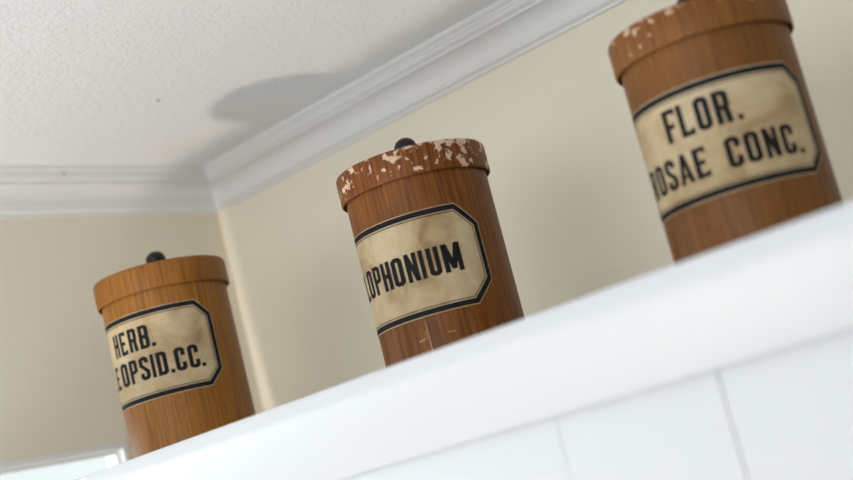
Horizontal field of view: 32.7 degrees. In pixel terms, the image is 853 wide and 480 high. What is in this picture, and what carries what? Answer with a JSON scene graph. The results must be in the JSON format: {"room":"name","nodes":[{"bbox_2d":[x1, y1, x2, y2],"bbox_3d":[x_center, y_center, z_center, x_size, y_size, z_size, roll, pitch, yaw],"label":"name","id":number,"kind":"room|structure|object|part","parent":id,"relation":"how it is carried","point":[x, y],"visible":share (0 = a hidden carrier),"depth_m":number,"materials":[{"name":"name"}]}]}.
{"room":"pharmacy","nodes":[
{"label":"pharmacy","id":0,"kind":"room"},
{"bbox_2d":[0,213,263,463],"bbox_3d":[-0.927,1.079,0.599,0.034,2.310,2.750,-23,-14,41],"label":"wall","id":1,"kind":"structure","parent":0,"point":[59,393],"depth_m":1.59,"materials":[{"name":"beige paint"}]},
{"bbox_2d":[0,443,129,476],"bbox_3d":[-0.615,0.800,1.054,0.033,1.156,1.228,-23,-14,41],"label":"window","id":2,"kind":"structure","parent":1,"relation":"in","point":[115,454],"depth_m":1.55,"materials":[{"name":"white paint"}]},
{"bbox_2d":[0,165,217,218],"bbox_3d":[-1.177,-0.012,0.775,0.044,0.046,2.750,-23,-14,41],"label":"trim","id":3,"kind":"structure","parent":1,"relation":"attached to","point":[26,191],"depth_m":1.66,"materials":[{"name":"white paint"}]},
{"bbox_2d":[0,0,497,165],"bbox_3d":[0.025,-0.572,-0.275,3.663,0.061,2.870,-23,-14,41],"label":"ceiling","id":4,"kind":"structure","parent":0,"point":[83,82],"depth_m":1.41,"materials":[{"name":"white paint"}]},
{"bbox_2d":[218,0,852,411],"bbox_3d":[1.244,0.508,0.526,3.663,2.310,0.120,-23,-14,41],"label":"wall","id":5,"kind":"structure","parent":0,"point":[573,196],"depth_m":1.47,"materials":[{"name":"beige paint"}]},
{"bbox_2d":[203,0,626,211],"bbox_3d":[0.954,-0.587,0.628,3.543,0.046,0.044,-23,-14,41],"label":"trim","id":6,"kind":"structure","parent":5,"relation":"attached to","point":[503,31],"depth_m":1.55,"materials":[{"name":"white paint"}]},
{"bbox_2d":[75,201,852,479],"bbox_3d":[0.692,0.281,0.622,2.619,0.846,0.470,-23,-14,41],"label":"upper cabinet","id":7,"kind":"object","parent":5,"relation":"attached to","point":[734,361],"visible":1,"depth_m":0.85,"materials":[{"name":"white paint"}]},
{"bbox_2d":[93,251,255,457],"bbox_3d":[-0.238,0.110,1.387,0.128,0.207,0.128,-12,-10,-10],"label":"apothecary jar","id":8,"kind":"object","parent":7,"relation":"on","point":[179,367],"visible":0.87,"depth_m":1.34,"materials":[{"name":"orange wood"}]},
{"bbox_3d":[-0.261,0.022,1.404,0.019,0.022,0.019,-12,-10,-10],"label":"knob","id":9,"kind":"part","parent":8,"relation":"part of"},
{"bbox_3d":[-0.255,0.044,1.400,0.128,0.025,0.128,-12,-10,-10],"label":"lid","id":10,"kind":"part","parent":8,"relation":"part of","materials":[{"name":"orange wood"}]},
{"bbox_2d":[336,138,524,367],"bbox_3d":[0.006,0.013,1.204,0.128,0.207,0.128,-14,-10,0],"label":"apothecary jar","id":11,"kind":"object","parent":7,"relation":"on","point":[434,260],"visible":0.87,"depth_m":1.16,"materials":[{"name":"brown wood"}]},
{"bbox_3d":[-0.017,-0.075,1.221,0.019,0.022,0.019,-14,-10,0],"label":"knob","id":12,"kind":"part","parent":11,"relation":"part of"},
{"bbox_3d":[-0.011,-0.053,1.217,0.128,0.025,0.128,-14,-10,0],"label":"lid","id":13,"kind":"part","parent":11,"relation":"part of","materials":[{"name":"brown wood"}]},
{"bbox_2d":[608,0,843,264],"bbox_3d":[0.209,-0.075,1.010,0.128,0.207,0.128,-17,-10,12],"label":"apothecary jar","id":14,"kind":"object","parent":7,"relation":"on","point":[732,144],"visible":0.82,"depth_m":0.96,"materials":[{"name":"brown wood"}]},
{"bbox_3d":[0.192,-0.141,1.023,0.128,0.025,0.128,-17,-10,12],"label":"lid","id":15,"kind":"part","parent":14,"relation":"part of","materials":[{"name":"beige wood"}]}
]}

